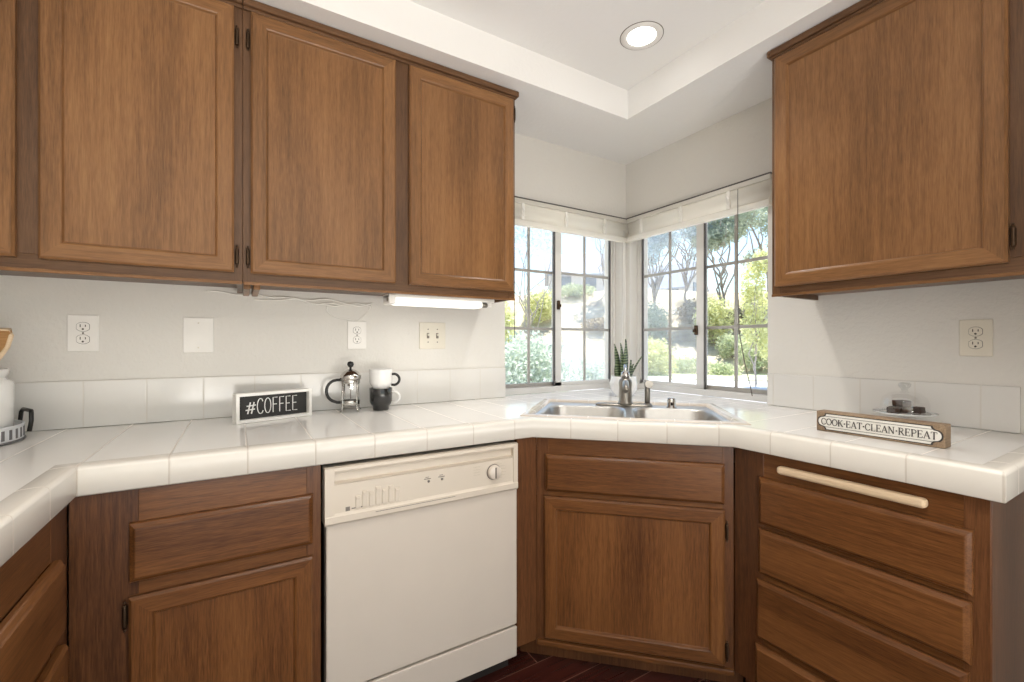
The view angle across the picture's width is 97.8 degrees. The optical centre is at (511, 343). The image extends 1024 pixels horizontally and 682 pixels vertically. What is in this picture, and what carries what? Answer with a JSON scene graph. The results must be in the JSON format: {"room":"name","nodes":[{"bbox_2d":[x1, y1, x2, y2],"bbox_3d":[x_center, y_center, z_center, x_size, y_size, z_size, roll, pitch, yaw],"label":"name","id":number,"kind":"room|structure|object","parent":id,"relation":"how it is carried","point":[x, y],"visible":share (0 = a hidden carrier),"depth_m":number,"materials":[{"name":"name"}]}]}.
{"room":"kitchen","nodes":[
{"label":"kitchen","id":0,"kind":"room"},
{"bbox_2d":[0,133,625,646],"bbox_3d":[-0.589,-0.083,2.078,3.260,2.545,0.160,0,0,-31],"label":"wall","id":1,"kind":"structure","parent":0,"point":[141,324],"depth_m":1.75,"materials":[{"name":"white off-white paint"}]},
{"bbox_2d":[67,315,98,350],"bbox_3d":[-1.414,-0.036,1.474,0.078,0.120,0.009,0,0,-31],"label":"wall outlet","id":2,"kind":"object","parent":1,"relation":"attached to","point":[82,330],"visible":1,"depth_m":1.47,"materials":[{"name":"white plastic"}]},
{"bbox_2d":[76,322,89,331],"bbox_3d":[-1.412,-0.057,1.471,0.033,0.032,0.003,0,0,-31],"label":"socket","id":3,"kind":"object","parent":2,"relation":"attached to","point":[80,326],"depth_m":1.47,"materials":[{"name":"white plastic"}]},
{"bbox_2d":[76,335,89,343],"bbox_3d":[-1.412,-0.015,1.471,0.033,0.032,0.003,0,0,-31],"label":"socket","id":4,"kind":"object","parent":2,"relation":"attached to","point":[80,339],"depth_m":1.47,"materials":[{"name":"white plastic"}]},
{"bbox_2d":[0,0,242,292],"bbox_3d":[-1.348,-0.650,1.321,0.945,0.919,0.338,0,0,-31],"label":"upper cabinet","id":5,"kind":"object","parent":1,"relation":"attached to","point":[121,121],"visible":0.99,"depth_m":1.28,"materials":[{"name":"brown wood"}]},
{"bbox_2d":[183,317,213,352],"bbox_3d":[-1.148,-0.032,1.637,0.092,0.128,0.007,0,0,-31],"label":"blank wall plate","id":6,"kind":"object","parent":1,"relation":"attached to","point":[198,333],"visible":1,"depth_m":1.64,"materials":[{"name":"white plastic"}]},
{"bbox_2d":[14,367,504,431],"bbox_3d":[-0.942,0.198,1.763,2.125,0.155,0.008,0,0,-31],"label":"tile backsplash","id":7,"kind":"structure","parent":1,"relation":"attached to","point":[81,403],"depth_m":1.62,"materials":[{"name":"white tile"}]},
{"bbox_2d":[207,290,371,320],"bbox_3d":[-0.863,-0.148,1.794,0.597,0.100,0.022,0,0,-31],"label":"electrical cord","id":8,"kind":"object","parent":1,"relation":"attached to","point":[292,298],"visible":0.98,"depth_m":1.83,"materials":[{"name":"white plastic"}]},
{"bbox_2d":[347,321,365,348],"bbox_3d":[-0.669,-0.038,1.929,0.078,0.120,0.009,0,0,-31],"label":"wall outlet","id":9,"kind":"object","parent":1,"relation":"attached to","point":[356,330],"visible":1,"depth_m":1.93,"materials":[{"name":"white plastic"}]},
{"bbox_2d":[353,327,360,333],"bbox_3d":[-0.668,-0.059,1.927,0.031,0.030,0.003,0,0,-31],"label":"socket","id":10,"kind":"object","parent":9,"relation":"attached to","point":[356,330],"depth_m":1.92,"materials":[{"name":"white plastic"}]},
{"bbox_2d":[353,336,360,343],"bbox_3d":[-0.667,-0.018,1.927,0.033,0.032,0.004,0,0,-31],"label":"socket","id":11,"kind":"object","parent":9,"relation":"attached to","point":[356,339],"depth_m":1.93,"materials":[{"name":"white plastic"}]},
{"bbox_2d":[242,0,518,302],"bbox_3d":[-0.500,-0.644,1.839,1.042,0.931,0.338,0,0,-31],"label":"upper cabinet","id":12,"kind":"object","parent":1,"relation":"attached to","point":[371,168],"visible":1,"depth_m":1.64,"materials":[{"name":"brown wood"}]},
{"bbox_2d":[383,293,493,308],"bbox_3d":[-0.293,-0.174,1.860,0.466,0.042,0.090,0,0,-31],"label":"light","id":13,"kind":"object","parent":12,"relation":"attached to","point":[390,298],"visible":1,"depth_m":1.81,"materials":[{"name":"white plastic"}]},
{"bbox_2d":[392,297,481,308],"bbox_3d":[-0.303,-0.167,1.845,0.376,0.027,0.075,0,0,-31],"label":"diffuser","id":14,"kind":"object","parent":13,"relation":"attached to","point":[440,302],"depth_m":1.82,"materials":[{"name":"white plastic"}]},
{"bbox_2d":[419,322,444,348],"bbox_3d":[-0.373,-0.039,2.106,0.130,0.124,0.016,0,0,-31],"label":"light switch","id":15,"kind":"object","parent":1,"relation":"attached to","point":[431,335],"visible":1,"depth_m":2.10,"materials":[{"name":"beige plastic"}]},
{"bbox_2d":[505,227,614,394],"bbox_3d":[0.276,-0.246,2.615,0.840,1.042,0.084,0,0,-31],"label":"window","id":16,"kind":"structure","parent":1,"relation":"in","point":[556,385],"depth_m":2.59,"materials":[{"name":"white plastic"}]},
{"bbox_2d":[514,196,628,347],"bbox_3d":[0.334,-0.286,2.520,0.900,0.960,0.047,0,0,-31],"label":"window blind","id":17,"kind":"object","parent":16,"relation":"attached to","point":[530,213],"visible":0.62,"depth_m":2.51,"materials":[{"name":"white fabric"}]},
{"bbox_2d":[255,0,860,164],"bbox_3d":[1.438,-1.244,0.620,5.200,0.263,4.760,0,0,-31],"label":"ceiling","id":18,"kind":"structure","parent":0,"point":[579,88],"depth_m":1.82,"materials":[{"name":"paint"}]},
{"bbox_2d":[620,21,663,49],"bbox_3d":[0.528,-1.252,1.822,0.173,0.006,0.173,0,0,-31],"label":"recessed light","id":19,"kind":"object","parent":18,"relation":"in","point":[641,35],"visible":1,"depth_m":1.82,"materials":[{"name":"white plastic"}]},
{"bbox_2d":[471,648,719,681],"bbox_3d":[1.385,1.220,0.611,5.100,0.060,4.800,0,0,-31],"label":"floor","id":20,"kind":"structure","parent":0,"point":[525,666],"depth_m":1.61,"materials":[{"name":"brown wood"}]},
{"bbox_2d":[0,505,68,681],"bbox_3d":[-0.999,0.767,0.431,0.638,0.846,0.978,0,0,-31],"label":"base cabinet","id":21,"kind":"object","parent":20,"relation":"on","point":[33,582],"visible":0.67,"depth_m":0.82,"materials":[{"name":"brown wood"}]},
{"bbox_2d":[69,465,320,681],"bbox_3d":[-0.929,0.767,1.399,0.528,0.846,0.638,0,0,-31],"label":"base cabinet","id":22,"kind":"object","parent":20,"relation":"on","point":[219,579],"visible":0.91,"depth_m":1.12,"materials":[{"name":"brown wood"}]},
{"bbox_2d":[321,440,517,681],"bbox_3d":[-0.409,0.772,1.698,0.655,0.835,0.634,0,0,-31],"label":"dishwasher","id":23,"kind":"object","parent":20,"relation":"on","point":[419,549],"visible":0.99,"depth_m":1.43,"materials":[{"name":"metal"}]},
{"bbox_2d":[514,437,744,681],"bbox_3d":[0.486,0.767,1.980,1.166,0.846,1.087,0,0,-31],"label":"base cabinet","id":24,"kind":"object","parent":20,"relation":"on","point":[626,550],"visible":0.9,"depth_m":1.59,"materials":[{"name":"brown wood"}]},
{"bbox_2d":[735,447,1023,681],"bbox_3d":[1.165,0.767,1.408,0.638,0.846,0.604,0,0,-31],"label":"base cabinet","id":25,"kind":"object","parent":20,"relation":"on","point":[832,584],"visible":0.87,"depth_m":1.18,"materials":[{"name":"brown wood"}]},
{"bbox_2d":[0,388,1023,566],"bbox_3d":[0.323,0.306,0.583,3.058,0.074,3.459,0,0,-31],"label":"countertop","id":26,"kind":"structure","parent":25,"relation":"on","point":[42,472],"depth_m":1.28,"materials":[{"name":"tile"}]},
{"bbox_2d":[0,407,33,445],"bbox_3d":[-1.540,0.234,1.190,0.357,0.083,0.335,0,0,-31],"label":"round tray","id":27,"kind":"object","parent":26,"relation":"on","point":[12,434],"visible":0.96,"depth_m":1.26,"materials":[{"name":"metal"}]},
{"bbox_2d":[0,368,14,427],"bbox_3d":[-1.498,0.167,1.220,0.188,0.195,0.188,0,0,0],"label":"canister","id":28,"kind":"object","parent":27,"relation":"on","point":[7,386],"visible":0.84,"depth_m":1.25,"materials":[{"name":"white ceramic"}]},
{"bbox_2d":[0,328,13,359],"bbox_3d":[-1.475,0.089,1.220,0.226,0.278,0.011,0,0,-1],"label":"wooden spatula","id":29,"kind":"object","parent":28,"relation":"in","point":[6,335],"visible":1,"depth_m":1.22,"materials":[{"name":"brown wood"}]},
{"bbox_2d":[232,388,311,424],"bbox_3d":[-0.870,0.223,1.636,0.036,0.104,0.264,0,0,39],"label":"coffee sign","id":30,"kind":"object","parent":26,"relation":"on","point":[248,407],"visible":1,"depth_m":1.63,"materials":[{"name":"white paint"}]},
{"bbox_2d":[325,361,360,412],"bbox_3d":[-0.686,0.172,1.817,0.139,0.205,0.082,0,0,-13],"label":"press","id":31,"kind":"object","parent":26,"relation":"on","point":[350,376],"visible":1,"depth_m":1.80,"materials":[{"name":"silver glass"}]},
{"bbox_2d":[369,387,400,410],"bbox_3d":[-0.540,0.229,1.880,0.116,0.092,0.093,0,0,-39],"label":"coffee mug","id":32,"kind":"object","parent":26,"relation":"on","point":[380,399],"visible":0.95,"depth_m":1.84,"materials":[{"name":"black ceramic"}]},
{"bbox_2d":[369,368,400,388],"bbox_3d":[-0.540,0.151,1.880,0.116,0.092,0.093,0,0,-39],"label":"coffee mug","id":33,"kind":"object","parent":32,"relation":"on","point":[379,378],"visible":0.86,"depth_m":1.84,"materials":[{"name":"white ceramic"}]},
{"bbox_2d":[595,364,650,406],"bbox_3d":[0.474,0.188,2.012,0.228,0.188,0.255,0,0,41],"label":"kitchen faucet","id":34,"kind":"object","parent":26,"relation":"on","point":[625,383],"visible":0.98,"depth_m":2.03,"materials":[{"name":"silver metal"}]},
{"bbox_2d":[644,380,652,406],"bbox_3d":[0.615,0.222,2.029,0.044,0.119,0.049,0,0,2],"label":"sprayer","id":35,"kind":"object","parent":34,"relation":"on","point":[648,384],"visible":0.94,"depth_m":2.02,"materials":[{"name":"silver metal"}]},
{"bbox_2d":[610,339,642,396],"bbox_3d":[0.592,0.125,2.365,0.147,0.301,0.144,0,0,41],"label":"potted snake plant","id":36,"kind":"object","parent":26,"relation":"on","point":[619,362],"visible":0.77,"depth_m":2.36,"materials":[{"name":"green plant"}]},
{"bbox_2d":[536,402,728,420],"bbox_3d":[0.484,0.373,1.880,0.742,0.182,0.482,0,0,14],"label":"sink","id":37,"kind":"object","parent":26,"relation":"in","point":[553,408],"visible":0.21,"depth_m":1.97,"materials":[{"name":"silver metal"}]},
{"bbox_2d":[666,398,676,407],"bbox_3d":[0.705,0.260,1.978,0.044,0.044,0.044,0,0,14],"label":"air gap","id":38,"kind":"object","parent":37,"relation":"on","point":[671,402],"visible":1,"depth_m":1.96,"materials":[{"name":"silver metal"}]},
{"bbox_2d":[817,410,950,448],"bbox_3d":[1.074,0.244,1.313,0.048,0.062,0.306,0,0,-31],"label":"block sign","id":39,"kind":"object","parent":26,"relation":"on","point":[918,432],"visible":1,"depth_m":1.28,"materials":[{"name":"brown wood"}]},
{"bbox_2d":[873,408,938,416],"bbox_3d":[1.331,0.252,1.515,0.169,0.046,0.169,0,0,-31],"label":"cake stand","id":40,"kind":"object","parent":26,"relation":"on","point":[876,409],"visible":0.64,"depth_m":1.48,"materials":[{"name":"clear glass"}]},
{"bbox_2d":[886,406,901,413],"bbox_3d":[1.297,0.223,1.515,0.041,0.021,0.036,0,0,-37],"label":"brownie","id":41,"kind":"object","parent":40,"relation":"on","point":[890,409],"visible":0.96,"depth_m":1.50,"materials":[{"name":"brown food"}]},
{"bbox_2d":[902,407,912,412],"bbox_3d":[1.338,0.223,1.527,0.040,0.021,0.034,0,0,-3],"label":"brownie","id":42,"kind":"object","parent":40,"relation":"on","point":[904,409],"visible":0.64,"depth_m":1.51,"materials":[{"name":"brown food"}]},
{"bbox_2d":[892,400,911,406],"bbox_3d":[1.324,0.202,1.519,0.042,0.021,0.035,0,0,-8],"label":"brownie","id":43,"kind":"object","parent":42,"relation":"on","point":[898,403],"visible":1,"depth_m":1.50,"materials":[{"name":"brown food"}]},
{"bbox_2d":[913,406,925,413],"bbox_3d":[1.372,0.223,1.511,0.033,0.021,0.029,0,0,-20],"label":"brownie","id":44,"kind":"object","parent":40,"relation":"on","point":[919,410],"visible":1,"depth_m":1.50,"materials":[{"name":"brown food"}]},
{"bbox_2d":[777,466,927,507],"bbox_3d":[0.910,0.386,1.227,0.028,0.024,0.350,0,0,-31],"label":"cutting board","id":45,"kind":"object","parent":25,"relation":"on","point":[907,499],"visible":1,"depth_m":1.19,"materials":[{"name":"beige wood"}]},
{"bbox_2d":[626,98,1023,462],"bbox_3d":[1.401,-0.083,1.793,0.160,2.545,2.400,0,0,-31],"label":"wall","id":46,"kind":"structure","parent":0,"point":[907,334],"depth_m":1.80,"materials":[{"name":"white off-white paint"}]},
{"bbox_2d":[637,215,767,402],"bbox_3d":[1.018,-0.246,2.435,0.084,1.042,0.840,0,0,-31],"label":"window","id":47,"kind":"structure","parent":46,"relation":"in","point":[701,387],"depth_m":2.42,"materials":[{"name":"white plastic"}]},
{"bbox_2d":[627,172,771,395],"bbox_3d":[0.933,-0.263,2.361,0.047,1.007,0.862,0,0,-31],"label":"window blind","id":48,"kind":"object","parent":47,"relation":"attached to","point":[754,193],"visible":0.92,"depth_m":2.25,"materials":[{"name":"white fabric"}]},
{"bbox_2d":[767,373,1020,433],"bbox_3d":[1.359,0.203,1.699,0.008,0.143,0.770,0,0,-31],"label":"tile backsplash","id":49,"kind":"structure","parent":46,"relation":"attached to","point":[986,407],"depth_m":1.60,"materials":[{"name":"white tile"}]},
{"bbox_2d":[767,0,1023,299],"bbox_3d":[1.431,-0.644,1.265,0.338,0.932,1.228,0,0,-31],"label":"upper cabinet","id":50,"kind":"object","parent":46,"relation":"attached to","point":[898,125],"visible":1,"depth_m":1.37,"materials":[{"name":"brown wood"}]},
{"bbox_2d":[959,319,992,356],"bbox_3d":[1.508,-0.020,1.454,0.009,0.120,0.078,0,0,-31],"label":"wall outlet","id":51,"kind":"object","parent":46,"relation":"attached to","point":[975,335],"visible":1,"depth_m":1.45,"materials":[{"name":"beige plastic"}]},
{"bbox_2d":[968,327,982,335],"bbox_3d":[1.506,-0.041,1.452,0.003,0.032,0.033,0,0,-31],"label":"socket","id":52,"kind":"object","parent":51,"relation":"attached to","point":[972,331],"depth_m":1.45,"materials":[{"name":"beige plastic"}]},
{"bbox_2d":[968,339,982,348],"bbox_3d":[1.506,0.001,1.452,0.003,0.032,0.033,0,0,-31],"label":"socket","id":53,"kind":"object","parent":51,"relation":"attached to","point":[972,343],"depth_m":1.45,"materials":[{"name":"beige plastic"}]},
{"label":"outside","id":54,"kind":"structure","parent":0,"visible":0},
{"bbox_2d":[544,378,766,397],"bbox_3d":[3.530,1.345,14.439,90.000,0.050,5.200,0,0,14],"label":"road","id":55,"kind":"structure","parent":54,"point":[742,384],"depth_m":14.94,"materials":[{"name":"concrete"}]},
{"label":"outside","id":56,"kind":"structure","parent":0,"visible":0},
{"bbox_2d":[505,289,767,374],"bbox_3d":[27.035,-1.973,36.419,100.000,6.766,150.000,0,0,-31],"label":"ground","id":57,"kind":"structure","parent":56,"point":[683,341],"depth_m":27.35,"materials":[{"name":"dry tan soil"}]},
{"bbox_2d":[505,301,517,342],"bbox_3d":[-0.248,-0.124,14.509,1.007,4.029,0.941,0,0,43],"label":"shrub","id":58,"kind":"object","parent":57,"relation":"on","point":[510,322],"visible":0.2,"depth_m":14.35,"materials":[{"name":"yellow plant"}]},
{"bbox_2d":[505,330,549,394],"bbox_3d":[0.180,0.630,11.488,1.831,2.061,1.776,0,0,-31],"label":"shrub","id":59,"kind":"object","parent":57,"relation":"on","point":[520,333],"visible":0.02,"depth_m":11.28,"materials":[{"name":"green plant"}]},
{"bbox_2d":[515,225,551,338],"bbox_3d":[0.973,-2.606,22.278,3.396,7.970,3.259,0,0,32],"label":"tree","id":60,"kind":"object","parent":57,"relation":"on","point":[518,234],"visible":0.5,"depth_m":21.93,"materials":[{"name":"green plant"}]},
{"bbox_2d":[521,284,551,324],"bbox_3d":[1.841,-2.518,29.006,2.506,2.688,2.614,0,0,-31],"label":"shrub","id":61,"kind":"object","parent":57,"relation":"on","point":[547,306],"visible":0.7,"depth_m":28.48,"materials":[{"name":"yellow plant"}]},
{"bbox_2d":[505,330,582,395],"bbox_3d":[0.412,0.642,9.055,2.142,2.005,2.134,0,0,-31],"label":"shrub","id":62,"kind":"object","parent":57,"relation":"on","point":[539,368],"visible":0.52,"depth_m":8.67,"materials":[{"name":"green plant"}]},
{"bbox_2d":[545,254,603,294],"bbox_3d":[7.214,-6.362,44.706,7.800,5.320,7.400,0,0,4],"label":"house","id":63,"kind":"structure","parent":57,"relation":"on","point":[571,263],"depth_m":42.08,"materials":[{"name":"paint"}]},
{"bbox_2d":[561,282,596,297],"bbox_3d":[4.597,-3.914,33.013,3.420,1.196,3.216,0,0,-31],"label":"shrub","id":64,"kind":"object","parent":57,"relation":"on","point":[575,290],"visible":0.88,"depth_m":32.34,"materials":[{"name":"green plant"}]},
{"bbox_2d":[565,356,603,380],"bbox_3d":[2.786,0.968,15.511,2.302,1.244,2.444,0,0,-31],"label":"shrub","id":65,"kind":"object","parent":57,"relation":"on","point":[593,373],"visible":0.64,"depth_m":15.15,"materials":[{"name":"grey plant"}]},
{"bbox_2d":[579,317,603,328],"bbox_3d":[5.250,-1.232,27.046,2.465,0.908,2.439,0,0,-31],"label":"shrub","id":66,"kind":"object","parent":57,"relation":"on","point":[598,322],"visible":0.61,"depth_m":26.50,"materials":[{"name":"grey plant"}]},
{"bbox_2d":[595,238,603,295],"bbox_3d":[6.456,-7.768,31.864,3.265,8.758,2.420,0,0,-39],"label":"tree","id":67,"kind":"object","parent":57,"relation":"on","point":[602,253],"visible":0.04,"depth_m":31.92,"materials":[{"name":"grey plant"}]},
{"bbox_2d":[648,298,672,340],"bbox_3d":[7.749,-1.263,25.006,2.346,2.683,2.381,0,0,13],"label":"shrub","id":68,"kind":"object","parent":57,"relation":"on","point":[654,321],"visible":0.56,"depth_m":24.51,"materials":[{"name":"grey plant"}]},
{"bbox_2d":[648,225,695,311],"bbox_3d":[9.196,-5.033,26.767,4.507,7.208,3.468,0,0,-31],"label":"tree","id":69,"kind":"object","parent":57,"relation":"on","point":[657,242],"visible":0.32,"depth_m":26.62,"materials":[{"name":"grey plant"}]},
{"bbox_2d":[648,261,708,291],"bbox_3d":[16.535,-5.926,45.943,5.400,4.520,5.200,0,0,44],"label":"house","id":70,"kind":"structure","parent":57,"relation":"on","point":[677,280],"depth_m":44.16,"materials":[{"name":"paint"}]},
{"bbox_2d":[672,219,722,302],"bbox_3d":[12.002,-6.326,28.931,5.470,7.540,4.625,0,0,-31],"label":"tree","id":71,"kind":"object","parent":57,"relation":"on","point":[692,255],"visible":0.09,"depth_m":28.98,"materials":[{"name":"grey plant"}]},
{"bbox_2d":[675,298,722,323],"bbox_3d":[10.955,-1.876,26.049,2.765,1.810,2.878,0,0,-31],"label":"shrub","id":72,"kind":"object","parent":57,"relation":"on","point":[686,312],"visible":0.24,"depth_m":25.84,"materials":[{"name":"grey plant"}]},
{"bbox_2d":[692,294,733,346],"bbox_3d":[10.766,-1.294,24.016,2.340,3.232,2.237,0,0,-31],"label":"shrub","id":73,"kind":"object","parent":57,"relation":"on","point":[715,317],"visible":0.63,"depth_m":23.56,"materials":[{"name":"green plant"}]},
{"bbox_2d":[682,208,761,306],"bbox_3d":[12.450,-5.594,27.701,4.975,7.750,4.154,0,0,12],"label":"tree","id":74,"kind":"object","parent":57,"relation":"on","point":[721,237],"visible":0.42,"depth_m":26.62,"materials":[{"name":"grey plant"}]},
{"bbox_2d":[715,330,747,359],"bbox_3d":[10.883,0.047,22.037,1.758,1.480,1.775,0,0,-31],"label":"shrub","id":75,"kind":"object","parent":57,"relation":"on","point":[727,351],"visible":0.62,"depth_m":21.82,"materials":[{"name":"green plant"}]},
{"bbox_2d":[724,307,765,328],"bbox_3d":[12.953,-1.396,24.991,2.726,1.527,2.550,0,0,-31],"label":"shrub","id":76,"kind":"object","parent":57,"relation":"on","point":[740,310],"visible":0.16,"depth_m":24.52,"materials":[{"name":"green plant"}]},
{"bbox_2d":[731,328,767,373],"bbox_3d":[11.085,0.304,20.020,2.349,2.232,2.423,0,0,-31],"label":"shrub","id":77,"kind":"object","parent":57,"relation":"on","point":[760,363],"visible":0.27,"depth_m":19.80,"materials":[{"name":"green plant"}]},
{"bbox_2d":[733,207,767,306],"bbox_3d":[15.323,-6.654,26.923,4.630,9.305,5.635,0,0,-27],"label":"tree","id":78,"kind":"object","parent":57,"relation":"on","point":[763,220],"visible":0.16,"depth_m":26.69,"materials":[{"name":"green plant"}]},
{"bbox_2d":[739,247,767,385],"bbox_3d":[7.659,-0.772,13.954,1.157,4.475,1.268,0,0,-31],"label":"tree","id":79,"kind":"object","parent":57,"relation":"on","point":[753,291],"visible":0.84,"depth_m":13.90,"materials":[{"name":"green plant"}]},
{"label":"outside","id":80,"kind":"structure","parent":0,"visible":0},
{"bbox_2d":[546,372,766,380],"bbox_3d":[4.541,1.315,18.618,90.000,0.050,3.400,0,0,14],"label":"lawn","id":81,"kind":"structure","parent":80,"point":[687,376],"depth_m":17.21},
{"bbox_2d":[648,335,677,375],"bbox_3d":[6.019,0.654,19.016,2.055,2.119,2.158,0,0,-31],"label":"shrub","id":82,"kind":"object","parent":81,"relation":"on","point":[655,363],"visible":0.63,"depth_m":18.58,"materials":[{"name":"yellow plant"}]},
{"bbox_2d":[664,354,708,373],"bbox_3d":[7.642,0.950,20.000,1.908,1.106,1.949,0,0,-31],"label":"shrub","id":83,"kind":"object","parent":81,"relation":"on","point":[683,365],"visible":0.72,"depth_m":19.68,"materials":[{"name":"green plant"}]},
{"bbox_2d":[707,361,744,375],"bbox_3d":[8.936,1.101,18.978,1.712,0.794,1.781,0,0,-31],"label":"shrub","id":84,"kind":"object","parent":81,"relation":"on","point":[727,368],"visible":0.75,"depth_m":18.71,"materials":[{"name":"green plant"}]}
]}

